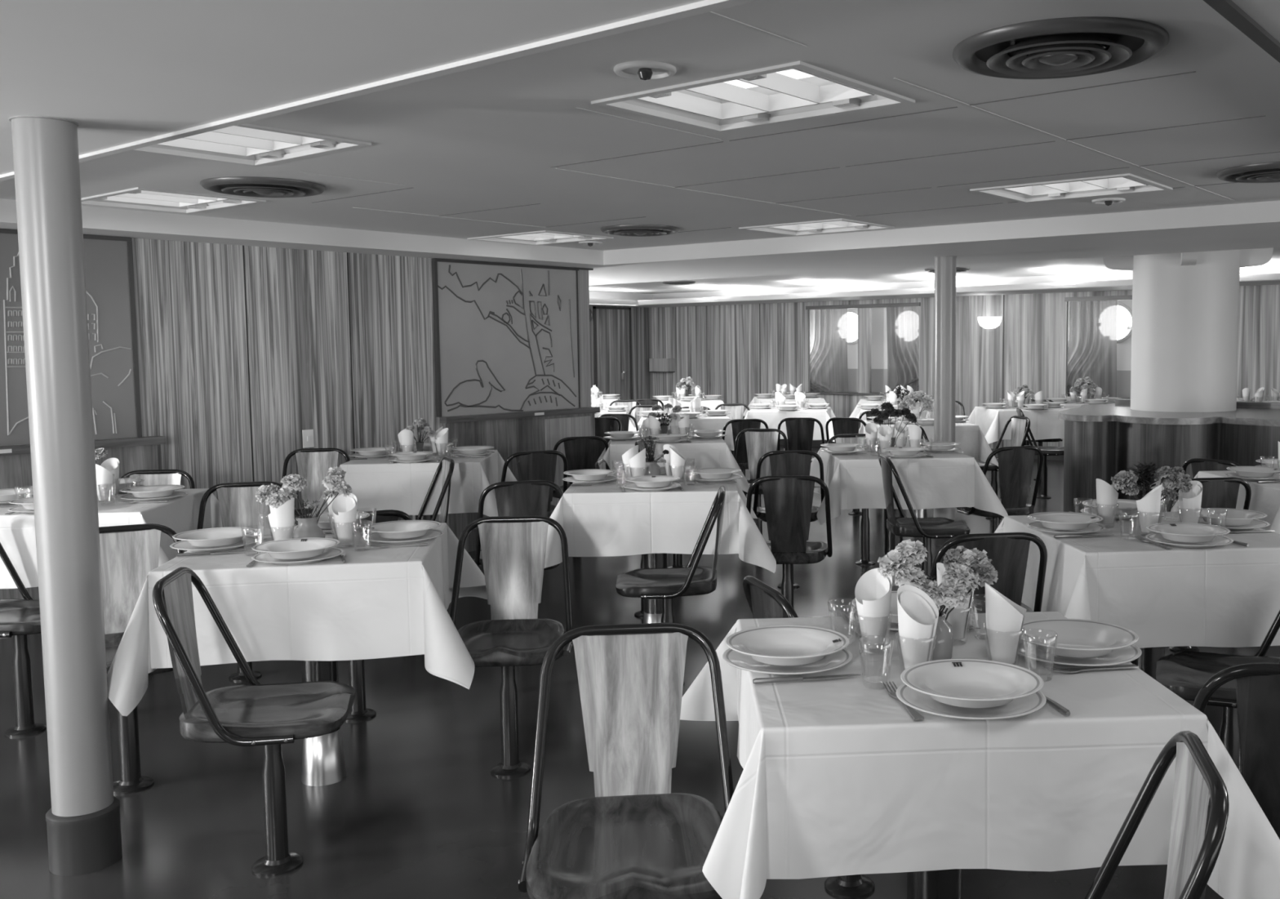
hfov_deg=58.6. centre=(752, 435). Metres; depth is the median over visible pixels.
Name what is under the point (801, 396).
napkin
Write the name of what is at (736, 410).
swivel chair
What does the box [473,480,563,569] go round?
swivel chair
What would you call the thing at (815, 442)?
baseboard
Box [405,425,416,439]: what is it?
flower
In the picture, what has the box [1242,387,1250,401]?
napkin
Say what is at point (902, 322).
curtain
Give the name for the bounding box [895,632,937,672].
tumbler
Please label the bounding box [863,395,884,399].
plate
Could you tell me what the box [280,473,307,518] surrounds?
flower
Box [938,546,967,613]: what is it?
flower
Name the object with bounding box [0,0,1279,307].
ceiling
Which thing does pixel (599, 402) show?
napkin
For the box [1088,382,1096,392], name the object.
flower
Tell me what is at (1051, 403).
plate
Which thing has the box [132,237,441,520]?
curtain
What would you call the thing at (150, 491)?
plate
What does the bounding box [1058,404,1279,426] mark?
countertop
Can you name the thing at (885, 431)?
napkin
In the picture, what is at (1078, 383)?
flower
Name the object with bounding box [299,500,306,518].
leaf sprig
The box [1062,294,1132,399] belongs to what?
trim
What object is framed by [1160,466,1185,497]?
flower
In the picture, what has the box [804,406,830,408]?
dinner plate
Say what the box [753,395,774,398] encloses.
dinner plate
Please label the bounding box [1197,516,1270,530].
dinner plate
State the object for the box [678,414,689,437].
napkin
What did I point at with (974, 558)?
flower
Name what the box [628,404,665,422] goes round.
swivel chair
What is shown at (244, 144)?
ceiling light
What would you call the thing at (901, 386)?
napkin
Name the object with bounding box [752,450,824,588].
swivel chair
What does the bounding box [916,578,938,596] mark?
flower
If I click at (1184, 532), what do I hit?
plate
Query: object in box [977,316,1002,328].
wall lamp
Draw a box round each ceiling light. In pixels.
[80,186,266,213]
[129,123,371,167]
[467,230,613,244]
[591,61,915,133]
[738,218,894,235]
[969,173,1173,203]
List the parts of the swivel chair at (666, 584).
seat, tube frame, backrest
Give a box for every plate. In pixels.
[0,488,32,502]
[0,494,33,505]
[7,505,34,514]
[8,497,34,510]
[116,484,144,493]
[117,478,144,489]
[120,484,184,497]
[120,490,187,501]
[169,535,258,551]
[172,527,257,546]
[251,546,343,564]
[252,537,339,559]
[294,519,373,533]
[295,511,369,528]
[302,429,314,448]
[348,452,393,457]
[351,447,394,456]
[362,528,444,544]
[363,520,440,538]
[387,456,435,462]
[388,451,434,460]
[412,447,453,452]
[413,442,453,450]
[449,450,494,456]
[451,445,493,454]
[562,475,617,484]
[563,469,616,480]
[600,394,620,397]
[603,408,629,411]
[603,435,640,439]
[604,405,628,409]
[604,431,639,438]
[622,482,681,491]
[625,475,679,488]
[637,410,664,415]
[637,413,665,417]
[650,433,687,440]
[650,437,688,443]
[652,395,672,399]
[657,462,666,472]
[658,426,671,433]
[675,411,702,417]
[680,395,699,399]
[680,408,689,412]
[680,415,702,418]
[687,474,742,482]
[688,434,726,438]
[688,467,741,479]
[689,429,724,436]
[702,395,722,398]
[702,397,723,399]
[702,413,730,416]
[703,409,729,414]
[722,648,852,675]
[725,625,849,666]
[748,406,773,408]
[749,403,773,407]
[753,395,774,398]
[754,393,774,396]
[774,408,801,410]
[776,404,799,408]
[782,394,795,397]
[784,401,795,404]
[803,392,819,395]
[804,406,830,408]
[806,395,820,397]
[806,403,829,407]
[820,443,862,451]
[820,448,863,453]
[849,608,898,631]
[851,591,938,623]
[857,403,881,407]
[857,406,880,408]
[862,398,885,400]
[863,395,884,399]
[863,443,905,448]
[864,438,896,446]
[866,416,897,422]
[866,419,897,423]
[880,452,927,458]
[882,446,925,455]
[896,683,1046,719]
[900,658,1044,707]
[911,422,933,426]
[915,417,933,423]
[920,441,961,449]
[923,446,962,452]
[955,415,968,420]
[955,418,968,422]
[982,402,1007,406]
[982,405,1008,408]
[1002,400,1017,404]
[1017,640,1142,666]
[1020,617,1138,657]
[1021,406,1048,409]
[1022,404,1048,408]
[1026,520,1105,534]
[1027,511,1102,530]
[1041,401,1064,406]
[1044,404,1064,408]
[1047,397,1069,401]
[1063,395,1080,399]
[1080,506,1138,519]
[1081,498,1137,515]
[1084,398,1109,402]
[1084,401,1110,404]
[1102,396,1121,400]
[1145,532,1233,548]
[1146,522,1230,542]
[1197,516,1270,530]
[1199,507,1266,525]
[1224,471,1279,480]
[1226,466,1279,477]
[1236,397,1253,401]
[1255,458,1279,467]
[1262,400,1279,402]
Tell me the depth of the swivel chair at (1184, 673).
3.33 m
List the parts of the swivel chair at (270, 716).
backrest, tube frame, seat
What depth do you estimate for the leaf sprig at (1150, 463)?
3.85 m
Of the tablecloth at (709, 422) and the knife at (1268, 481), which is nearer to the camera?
the knife at (1268, 481)
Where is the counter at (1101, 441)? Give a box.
[1058,399,1279,512]
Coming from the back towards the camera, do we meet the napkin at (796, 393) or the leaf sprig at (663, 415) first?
the napkin at (796, 393)
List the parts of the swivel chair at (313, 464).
seat, tube frame, backrest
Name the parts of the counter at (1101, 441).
rail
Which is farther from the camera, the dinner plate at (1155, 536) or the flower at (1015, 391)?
the flower at (1015, 391)
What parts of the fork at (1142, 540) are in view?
handle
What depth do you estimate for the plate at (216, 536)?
3.67 m
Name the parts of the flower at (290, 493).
stem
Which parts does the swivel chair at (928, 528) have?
backrest, tube frame, seat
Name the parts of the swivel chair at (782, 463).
seat, tube frame, backrest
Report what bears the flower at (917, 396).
in the vase
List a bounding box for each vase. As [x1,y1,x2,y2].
[292,515,325,538]
[415,441,423,451]
[644,460,660,475]
[660,426,667,433]
[888,437,894,452]
[929,610,953,661]
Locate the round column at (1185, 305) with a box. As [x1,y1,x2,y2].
[1102,247,1273,412]
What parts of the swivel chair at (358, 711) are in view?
backrest, tube frame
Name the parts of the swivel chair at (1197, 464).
backrest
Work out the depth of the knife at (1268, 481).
5.08 m
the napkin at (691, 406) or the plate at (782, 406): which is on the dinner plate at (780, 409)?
the plate at (782, 406)
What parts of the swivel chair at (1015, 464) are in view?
seat, backrest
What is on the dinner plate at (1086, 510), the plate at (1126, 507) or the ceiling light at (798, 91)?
the plate at (1126, 507)
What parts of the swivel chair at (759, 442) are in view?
seat, tube frame, backrest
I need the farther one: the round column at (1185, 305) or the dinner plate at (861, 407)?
the dinner plate at (861, 407)
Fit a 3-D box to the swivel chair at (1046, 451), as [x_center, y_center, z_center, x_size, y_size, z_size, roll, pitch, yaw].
[2.669,0.163,10.446,0.457,0.829,0.429,0,5,6]
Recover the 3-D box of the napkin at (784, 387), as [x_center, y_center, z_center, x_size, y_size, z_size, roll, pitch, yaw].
[0.375,-0.541,13.742,0.078,0.156,0.080,3,6,39]
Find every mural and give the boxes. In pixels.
[0,228,142,446]
[431,257,580,417]
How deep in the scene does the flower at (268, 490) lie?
3.64 m
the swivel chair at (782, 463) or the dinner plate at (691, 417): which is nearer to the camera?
the swivel chair at (782, 463)
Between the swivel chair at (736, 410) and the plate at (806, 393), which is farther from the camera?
the plate at (806, 393)
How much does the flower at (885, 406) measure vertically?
0.267 m
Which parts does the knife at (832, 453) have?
handle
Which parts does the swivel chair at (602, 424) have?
tube frame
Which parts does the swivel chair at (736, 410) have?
backrest, tube frame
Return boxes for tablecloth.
[0,488,222,588]
[106,522,487,715]
[311,449,516,516]
[544,472,776,573]
[591,397,620,408]
[594,409,635,431]
[597,434,750,492]
[633,413,733,450]
[657,398,724,413]
[680,611,1279,898]
[742,396,828,418]
[744,406,835,441]
[809,445,1008,524]
[849,399,933,417]
[856,407,930,426]
[858,419,998,466]
[965,405,1070,444]
[994,511,1279,648]
[1060,400,1115,408]
[1170,470,1279,533]
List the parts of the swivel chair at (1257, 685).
tube frame, backrest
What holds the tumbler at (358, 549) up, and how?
on the tablecloth at (392, 601)
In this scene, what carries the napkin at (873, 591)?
in the tumbler at (858, 633)
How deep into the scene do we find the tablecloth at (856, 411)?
13.31 m
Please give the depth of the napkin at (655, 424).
7.67 m
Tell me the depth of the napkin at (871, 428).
6.74 m
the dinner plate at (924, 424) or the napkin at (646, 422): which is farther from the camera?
the dinner plate at (924, 424)
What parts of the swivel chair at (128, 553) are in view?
backrest, seat, tube frame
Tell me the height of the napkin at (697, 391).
0.156 m
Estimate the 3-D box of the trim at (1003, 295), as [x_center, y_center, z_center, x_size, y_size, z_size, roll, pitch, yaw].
[2.618,-0.814,14.572,8.308,1.930,0.004,3,6,37]
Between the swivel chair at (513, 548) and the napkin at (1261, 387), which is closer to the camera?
the swivel chair at (513, 548)
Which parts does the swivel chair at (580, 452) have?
seat, tube frame, backrest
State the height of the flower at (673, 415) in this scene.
0.148 m
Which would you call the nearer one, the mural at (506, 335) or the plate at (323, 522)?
the plate at (323, 522)
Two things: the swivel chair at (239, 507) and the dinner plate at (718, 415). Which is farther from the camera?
the dinner plate at (718, 415)
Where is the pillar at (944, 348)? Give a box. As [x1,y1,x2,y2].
[931,255,956,546]
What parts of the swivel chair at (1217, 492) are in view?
tube frame, backrest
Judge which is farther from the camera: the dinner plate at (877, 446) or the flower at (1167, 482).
the dinner plate at (877, 446)
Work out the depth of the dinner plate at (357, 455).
6.61 m
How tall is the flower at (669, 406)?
0.215 m
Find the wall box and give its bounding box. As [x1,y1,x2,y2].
[648,358,675,372]
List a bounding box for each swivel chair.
[0,542,46,737]
[98,523,184,794]
[120,469,195,488]
[152,566,355,875]
[196,480,282,681]
[281,447,350,524]
[345,509,412,721]
[416,456,454,523]
[449,515,573,777]
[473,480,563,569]
[501,449,567,517]
[518,622,733,898]
[552,435,608,497]
[595,416,621,459]
[595,458,644,617]
[598,413,638,431]
[609,400,641,422]
[615,485,725,684]
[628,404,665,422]
[635,439,686,568]
[636,398,664,413]
[681,406,710,413]
[715,403,750,454]
[721,418,768,496]
[733,428,787,535]
[742,575,875,898]
[746,475,832,617]
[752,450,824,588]
[777,417,825,461]
[825,417,866,515]
[827,433,875,564]
[858,410,899,429]
[878,453,969,579]
[915,422,928,445]
[928,532,1047,613]
[955,400,965,422]
[955,445,1043,533]
[976,415,1030,519]
[1016,407,1063,498]
[1029,399,1062,479]
[1084,730,1229,898]
[1155,609,1279,769]
[1164,476,1251,652]
[1182,457,1241,478]
[1192,662,1279,839]
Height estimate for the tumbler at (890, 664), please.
0.088 m
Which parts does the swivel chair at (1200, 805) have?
backrest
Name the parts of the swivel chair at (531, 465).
tube frame, backrest, seat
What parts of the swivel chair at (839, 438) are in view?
tube frame, backrest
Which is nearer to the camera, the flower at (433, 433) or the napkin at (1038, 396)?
the flower at (433, 433)
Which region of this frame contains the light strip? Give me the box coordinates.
[0,0,757,181]
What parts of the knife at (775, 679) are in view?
handle, blade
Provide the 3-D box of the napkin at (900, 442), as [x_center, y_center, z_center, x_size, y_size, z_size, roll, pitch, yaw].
[0.895,-0.001,6.820,0.078,0.156,0.080,-3,5,-28]
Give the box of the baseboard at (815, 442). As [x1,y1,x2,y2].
[779,439,1063,460]
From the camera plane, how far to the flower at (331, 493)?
3.68 m
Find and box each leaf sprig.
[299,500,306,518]
[302,498,310,518]
[307,499,317,518]
[311,501,319,517]
[641,437,649,462]
[643,438,649,461]
[646,435,654,461]
[648,437,655,462]
[656,414,663,426]
[662,413,668,426]
[1127,462,1146,496]
[1133,462,1155,494]
[1135,462,1151,498]
[1136,462,1155,496]
[1137,461,1158,493]
[1137,466,1155,498]
[1138,461,1158,494]
[1145,468,1155,491]
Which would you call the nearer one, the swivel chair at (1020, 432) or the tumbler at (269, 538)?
the tumbler at (269, 538)
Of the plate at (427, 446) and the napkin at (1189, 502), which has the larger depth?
the plate at (427, 446)
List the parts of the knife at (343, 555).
handle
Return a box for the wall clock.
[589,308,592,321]
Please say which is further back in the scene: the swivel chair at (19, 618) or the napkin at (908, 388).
the napkin at (908, 388)
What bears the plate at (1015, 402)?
on the dinner plate
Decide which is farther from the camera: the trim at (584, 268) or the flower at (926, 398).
the flower at (926, 398)
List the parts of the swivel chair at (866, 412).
backrest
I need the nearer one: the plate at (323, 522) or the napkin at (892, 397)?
the plate at (323, 522)
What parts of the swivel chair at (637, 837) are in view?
seat, backrest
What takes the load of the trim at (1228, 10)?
attached to the ceiling
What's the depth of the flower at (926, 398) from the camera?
9.13 m
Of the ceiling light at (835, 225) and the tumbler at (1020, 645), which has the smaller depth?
the tumbler at (1020, 645)
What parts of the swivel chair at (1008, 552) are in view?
backrest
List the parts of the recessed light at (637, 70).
dish, bulb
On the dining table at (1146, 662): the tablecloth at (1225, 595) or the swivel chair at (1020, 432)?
the tablecloth at (1225, 595)
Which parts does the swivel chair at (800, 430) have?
backrest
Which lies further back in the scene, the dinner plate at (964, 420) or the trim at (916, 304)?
the trim at (916, 304)
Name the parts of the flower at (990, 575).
stem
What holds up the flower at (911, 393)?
in the vase
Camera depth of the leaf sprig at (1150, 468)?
3.82 m
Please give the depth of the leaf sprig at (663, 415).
7.79 m
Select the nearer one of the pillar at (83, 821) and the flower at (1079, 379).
the pillar at (83, 821)
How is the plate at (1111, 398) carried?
on the dinner plate
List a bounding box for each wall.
[589,305,653,420]
[652,284,1279,448]
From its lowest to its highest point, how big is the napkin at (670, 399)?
0.156 m
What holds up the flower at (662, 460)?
in the vase at (652, 468)
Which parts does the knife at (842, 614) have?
handle, blade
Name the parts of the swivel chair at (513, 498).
seat, backrest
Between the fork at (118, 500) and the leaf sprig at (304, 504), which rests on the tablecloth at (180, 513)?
the fork at (118, 500)
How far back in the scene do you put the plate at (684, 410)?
10.56 m
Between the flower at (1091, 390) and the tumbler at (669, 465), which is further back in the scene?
the flower at (1091, 390)
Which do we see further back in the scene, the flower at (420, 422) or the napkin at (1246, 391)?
the napkin at (1246, 391)
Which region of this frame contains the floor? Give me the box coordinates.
[0,444,1279,898]
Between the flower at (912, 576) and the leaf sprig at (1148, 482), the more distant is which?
the leaf sprig at (1148, 482)
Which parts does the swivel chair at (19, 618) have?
tube frame, seat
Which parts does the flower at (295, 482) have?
stem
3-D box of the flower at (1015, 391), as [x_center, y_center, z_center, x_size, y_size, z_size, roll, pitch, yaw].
[2.613,-0.380,11.184,0.083,0.164,0.079,2,5,24]
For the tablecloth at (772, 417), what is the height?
0.330 m
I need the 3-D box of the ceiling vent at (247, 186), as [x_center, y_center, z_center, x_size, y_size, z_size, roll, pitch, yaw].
[-2.129,-1.069,4.937,0.501,0.042,0.501,-1,5,-8]
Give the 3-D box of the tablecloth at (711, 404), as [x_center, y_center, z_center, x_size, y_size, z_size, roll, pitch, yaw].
[-0.761,-0.258,13.530,1.091,0.331,1.099,-1,5,-6]
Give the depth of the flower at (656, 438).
5.33 m
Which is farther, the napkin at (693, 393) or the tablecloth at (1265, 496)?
the napkin at (693, 393)
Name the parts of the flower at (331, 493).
stem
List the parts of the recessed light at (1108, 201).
bulb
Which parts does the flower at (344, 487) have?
stem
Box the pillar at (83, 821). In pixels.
[8,115,122,875]
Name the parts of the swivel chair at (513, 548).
tube frame, seat, backrest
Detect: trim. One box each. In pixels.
[242,245,355,481]
[299,11,1237,227]
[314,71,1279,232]
[575,267,593,270]
[577,269,591,407]
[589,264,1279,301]
[589,272,1279,305]
[706,294,1004,446]
[804,302,919,395]
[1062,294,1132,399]
[1203,0,1279,62]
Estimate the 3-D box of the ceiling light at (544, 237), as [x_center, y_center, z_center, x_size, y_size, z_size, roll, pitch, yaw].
[-1.385,-1.342,7.398,0.744,0.120,0.594,3,6,37]
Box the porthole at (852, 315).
[847,309,857,344]
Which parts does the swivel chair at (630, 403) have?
backrest, tube frame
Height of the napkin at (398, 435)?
0.156 m
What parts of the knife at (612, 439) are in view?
handle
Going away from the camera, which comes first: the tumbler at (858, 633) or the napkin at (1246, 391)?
the tumbler at (858, 633)
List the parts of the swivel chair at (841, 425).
tube frame, backrest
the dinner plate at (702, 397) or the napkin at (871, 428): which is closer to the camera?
the napkin at (871, 428)
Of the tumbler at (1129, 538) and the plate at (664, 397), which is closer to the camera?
the tumbler at (1129, 538)
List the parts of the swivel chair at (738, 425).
seat, tube frame, backrest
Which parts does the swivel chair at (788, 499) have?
backrest, tube frame, seat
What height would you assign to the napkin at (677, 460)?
0.156 m
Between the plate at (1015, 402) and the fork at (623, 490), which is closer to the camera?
the fork at (623, 490)
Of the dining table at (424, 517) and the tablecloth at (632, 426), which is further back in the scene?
the tablecloth at (632, 426)
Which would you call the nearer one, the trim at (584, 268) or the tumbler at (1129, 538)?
the tumbler at (1129, 538)
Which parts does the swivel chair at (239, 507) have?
tube frame, backrest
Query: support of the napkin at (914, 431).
in the tumbler
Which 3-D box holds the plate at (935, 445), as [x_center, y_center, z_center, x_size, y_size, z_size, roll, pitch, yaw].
[1.114,0.066,6.717,0.247,0.036,0.247,0,5,9]
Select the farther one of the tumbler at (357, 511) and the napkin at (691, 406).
the napkin at (691, 406)
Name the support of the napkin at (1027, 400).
in the tumbler
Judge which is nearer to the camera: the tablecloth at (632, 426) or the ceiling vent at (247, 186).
the ceiling vent at (247, 186)
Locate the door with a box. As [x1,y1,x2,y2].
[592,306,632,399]
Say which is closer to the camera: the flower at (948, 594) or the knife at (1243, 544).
the flower at (948, 594)
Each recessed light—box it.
[578,240,602,246]
[613,61,676,80]
[1092,197,1125,205]
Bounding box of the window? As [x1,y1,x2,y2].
[847,299,1132,397]
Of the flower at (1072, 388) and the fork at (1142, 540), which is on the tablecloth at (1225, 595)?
the fork at (1142, 540)
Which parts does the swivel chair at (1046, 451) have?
backrest, tube frame, seat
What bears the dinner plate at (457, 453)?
on the tablecloth at (377, 484)
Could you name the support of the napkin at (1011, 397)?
in the tumbler
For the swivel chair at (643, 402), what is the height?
0.829 m
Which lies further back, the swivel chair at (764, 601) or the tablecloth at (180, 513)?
the tablecloth at (180, 513)
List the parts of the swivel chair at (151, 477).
backrest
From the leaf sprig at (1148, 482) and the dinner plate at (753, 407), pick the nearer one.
the leaf sprig at (1148, 482)
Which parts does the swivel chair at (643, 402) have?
backrest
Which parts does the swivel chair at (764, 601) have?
backrest, tube frame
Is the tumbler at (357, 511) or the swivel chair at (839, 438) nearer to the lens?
the tumbler at (357, 511)
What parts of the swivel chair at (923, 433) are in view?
backrest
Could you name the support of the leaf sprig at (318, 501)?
in the vase at (307, 527)
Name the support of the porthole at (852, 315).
attached to the window
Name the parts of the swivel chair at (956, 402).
backrest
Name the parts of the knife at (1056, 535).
handle, blade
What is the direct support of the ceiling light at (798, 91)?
attached to the ceiling
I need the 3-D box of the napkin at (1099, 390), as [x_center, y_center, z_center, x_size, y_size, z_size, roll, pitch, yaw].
[3.687,-0.439,12.076,0.078,0.156,0.080,3,6,40]
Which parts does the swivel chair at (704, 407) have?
tube frame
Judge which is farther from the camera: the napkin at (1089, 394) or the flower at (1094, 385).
the napkin at (1089, 394)
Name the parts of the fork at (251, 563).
handle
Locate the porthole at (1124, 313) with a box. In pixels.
[1116,302,1132,342]
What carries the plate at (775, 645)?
on the dinner plate at (735, 659)
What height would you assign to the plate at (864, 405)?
0.036 m
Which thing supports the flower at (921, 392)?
in the vase
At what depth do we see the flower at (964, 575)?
2.23 m
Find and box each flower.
[94,447,107,462]
[255,483,297,524]
[265,492,297,517]
[277,487,302,518]
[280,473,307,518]
[315,488,337,517]
[316,473,344,516]
[316,480,351,524]
[317,466,346,517]
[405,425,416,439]
[412,419,419,438]
[415,419,423,442]
[416,425,424,431]
[417,417,426,441]
[422,422,429,439]
[422,426,431,442]
[423,430,436,441]
[648,412,661,428]
[651,404,662,417]
[652,436,659,462]
[653,457,666,462]
[656,449,668,461]
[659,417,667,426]
[663,403,672,424]
[666,404,682,430]
[668,413,677,422]
[675,382,685,395]
[685,376,692,381]
[685,380,691,392]
[868,408,879,425]
[873,417,883,425]
[875,410,888,423]
[877,549,916,584]
[880,402,893,426]
[884,408,894,426]
[889,408,902,438]
[893,408,910,443]
[893,412,917,445]
[893,538,928,564]
[893,566,928,589]
[897,401,911,410]
[902,394,912,402]
[904,398,915,406]
[908,391,915,397]
[912,393,923,399]
[915,390,926,402]
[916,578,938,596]
[919,394,933,415]
[919,402,933,416]
[932,580,968,613]
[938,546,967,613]
[938,561,980,615]
[943,547,991,613]
[945,564,998,619]
[1013,388,1020,394]
[1021,388,1028,392]
[1025,389,1034,398]
[1069,386,1079,393]
[1074,380,1083,386]
[1075,377,1084,385]
[1080,383,1089,391]
[1084,378,1093,384]
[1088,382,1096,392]
[1088,387,1096,394]
[1111,469,1138,500]
[1120,482,1139,499]
[1154,466,1175,484]
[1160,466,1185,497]
[1160,471,1184,496]
[1160,472,1192,500]
[1160,487,1179,501]
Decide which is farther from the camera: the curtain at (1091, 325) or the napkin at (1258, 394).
the curtain at (1091, 325)
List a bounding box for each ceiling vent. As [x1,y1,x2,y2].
[200,176,325,197]
[600,224,679,236]
[662,280,695,284]
[924,266,969,272]
[952,16,1168,79]
[1216,161,1279,182]
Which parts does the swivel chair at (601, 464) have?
backrest, tube frame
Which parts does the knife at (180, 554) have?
handle, blade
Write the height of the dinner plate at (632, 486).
0.019 m
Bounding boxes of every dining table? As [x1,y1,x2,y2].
[301,660,346,786]
[415,514,432,519]
[643,552,667,623]
[883,508,902,585]
[906,868,962,898]
[910,508,927,517]
[1024,440,1029,445]
[1129,646,1164,679]
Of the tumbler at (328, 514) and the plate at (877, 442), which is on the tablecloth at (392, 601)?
the tumbler at (328, 514)
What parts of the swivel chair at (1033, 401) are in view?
tube frame, seat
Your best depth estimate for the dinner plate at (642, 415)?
10.26 m
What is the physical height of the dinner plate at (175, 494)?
0.019 m
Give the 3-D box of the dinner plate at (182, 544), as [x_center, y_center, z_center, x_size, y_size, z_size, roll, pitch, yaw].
[-1.730,0.353,3.648,0.259,0.019,0.259,-1,5,-7]
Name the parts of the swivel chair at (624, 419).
backrest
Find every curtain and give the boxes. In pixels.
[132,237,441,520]
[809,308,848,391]
[886,306,919,391]
[1066,300,1117,397]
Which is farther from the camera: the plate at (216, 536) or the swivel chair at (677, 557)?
the swivel chair at (677, 557)
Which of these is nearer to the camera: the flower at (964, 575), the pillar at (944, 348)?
the flower at (964, 575)
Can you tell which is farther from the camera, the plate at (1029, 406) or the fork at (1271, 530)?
the plate at (1029, 406)
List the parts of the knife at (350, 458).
handle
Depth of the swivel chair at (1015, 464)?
6.58 m
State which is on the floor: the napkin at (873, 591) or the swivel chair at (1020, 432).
the swivel chair at (1020, 432)
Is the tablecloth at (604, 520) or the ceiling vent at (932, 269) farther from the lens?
the ceiling vent at (932, 269)
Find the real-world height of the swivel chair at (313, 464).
0.829 m
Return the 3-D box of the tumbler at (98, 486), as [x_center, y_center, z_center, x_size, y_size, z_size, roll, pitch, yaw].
[-2.662,0.245,4.676,0.065,0.088,0.065,4,6,43]
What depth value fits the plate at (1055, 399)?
12.04 m
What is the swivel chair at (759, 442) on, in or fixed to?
on the floor
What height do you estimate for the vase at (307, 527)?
0.092 m
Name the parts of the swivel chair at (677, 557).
backrest, tube frame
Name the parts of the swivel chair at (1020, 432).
seat, tube frame, backrest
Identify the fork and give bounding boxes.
[117,500,168,502]
[246,551,260,566]
[365,542,427,547]
[451,455,485,457]
[619,484,626,491]
[696,481,737,483]
[882,680,924,719]
[966,623,980,629]
[1044,663,1138,672]
[1133,535,1173,548]
[1230,528,1274,532]
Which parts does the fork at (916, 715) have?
handle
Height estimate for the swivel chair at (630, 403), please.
0.829 m
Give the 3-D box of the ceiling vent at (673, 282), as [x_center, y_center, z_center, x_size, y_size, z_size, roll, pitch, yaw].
[-0.935,-1.928,14.367,0.430,0.036,0.430,-2,5,-20]
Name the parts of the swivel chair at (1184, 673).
seat, tube frame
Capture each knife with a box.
[176,550,250,556]
[340,551,346,562]
[350,457,380,459]
[570,483,616,485]
[611,439,639,440]
[752,673,861,684]
[831,453,866,454]
[840,612,861,635]
[1044,695,1070,715]
[1053,533,1111,537]
[1232,540,1248,546]
[1257,480,1279,483]
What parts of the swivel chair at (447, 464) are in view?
backrest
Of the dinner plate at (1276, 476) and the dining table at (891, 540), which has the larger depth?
the dining table at (891, 540)
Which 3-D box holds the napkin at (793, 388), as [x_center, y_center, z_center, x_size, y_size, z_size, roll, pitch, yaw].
[0.497,-0.562,13.989,0.080,0.156,0.078,-1,5,-11]
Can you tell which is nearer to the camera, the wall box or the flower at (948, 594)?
the flower at (948, 594)
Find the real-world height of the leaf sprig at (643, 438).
0.188 m
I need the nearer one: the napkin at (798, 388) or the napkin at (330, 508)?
the napkin at (330, 508)
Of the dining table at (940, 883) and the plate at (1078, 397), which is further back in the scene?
the plate at (1078, 397)
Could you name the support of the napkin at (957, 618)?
in the tumbler at (971, 605)
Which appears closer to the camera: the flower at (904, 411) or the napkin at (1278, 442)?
the napkin at (1278, 442)
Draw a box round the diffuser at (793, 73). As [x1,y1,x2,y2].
[724,69,813,88]
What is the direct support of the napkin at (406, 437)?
in the tumbler
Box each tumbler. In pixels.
[97,485,115,504]
[240,527,263,555]
[257,512,273,539]
[327,514,337,538]
[332,520,358,547]
[351,520,372,551]
[356,511,376,535]
[614,467,628,486]
[669,465,685,483]
[683,466,697,484]
[827,600,856,641]
[853,612,892,651]
[858,637,893,686]
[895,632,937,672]
[937,604,973,641]
[970,601,987,635]
[983,625,1024,665]
[1022,632,1057,679]
[1094,502,1119,527]
[1118,511,1139,539]
[1136,510,1161,536]
[1162,499,1180,521]
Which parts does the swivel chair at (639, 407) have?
backrest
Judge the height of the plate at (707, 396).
0.036 m
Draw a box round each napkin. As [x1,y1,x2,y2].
[95,463,114,500]
[100,457,119,494]
[267,497,294,540]
[269,495,294,512]
[326,491,342,534]
[332,493,356,543]
[397,428,406,451]
[399,429,413,451]
[430,426,443,452]
[435,427,448,455]
[591,394,598,406]
[592,385,599,397]
[595,395,603,410]
[622,444,638,477]
[628,448,645,476]
[644,417,651,436]
[648,415,660,438]
[662,444,679,475]
[668,397,674,413]
[669,413,680,433]
[669,446,686,479]
[673,398,681,412]
[675,386,680,398]
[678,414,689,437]
[679,387,685,399]
[688,396,697,411]
[690,386,695,395]
[692,397,701,414]
[694,385,701,398]
[774,391,782,407]
[776,383,781,392]
[777,392,786,404]
[780,383,786,395]
[789,383,795,394]
[794,391,799,406]
[795,383,802,392]
[797,391,805,408]
[854,568,892,648]
[865,422,878,449]
[878,424,892,452]
[885,385,891,395]
[886,391,893,402]
[888,392,897,404]
[894,421,907,446]
[897,584,938,668]
[899,401,909,420]
[900,385,906,395]
[906,385,913,391]
[908,424,921,447]
[910,402,919,422]
[918,401,927,417]
[929,403,933,417]
[936,562,973,639]
[985,582,1026,663]
[1007,390,1015,406]
[1016,391,1024,407]
[1024,392,1031,404]
[1034,391,1043,404]
[1069,386,1077,400]
[1080,387,1087,401]
[1086,386,1090,400]
[1094,386,1102,398]
[1095,478,1118,524]
[1136,484,1161,532]
[1141,477,1164,520]
[1177,480,1202,523]
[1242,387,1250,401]
[1254,387,1262,401]
[1257,386,1264,400]
[1271,387,1279,400]
[1278,441,1279,467]
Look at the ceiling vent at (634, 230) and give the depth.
6.76 m
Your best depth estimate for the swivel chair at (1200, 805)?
1.70 m
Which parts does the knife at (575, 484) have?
handle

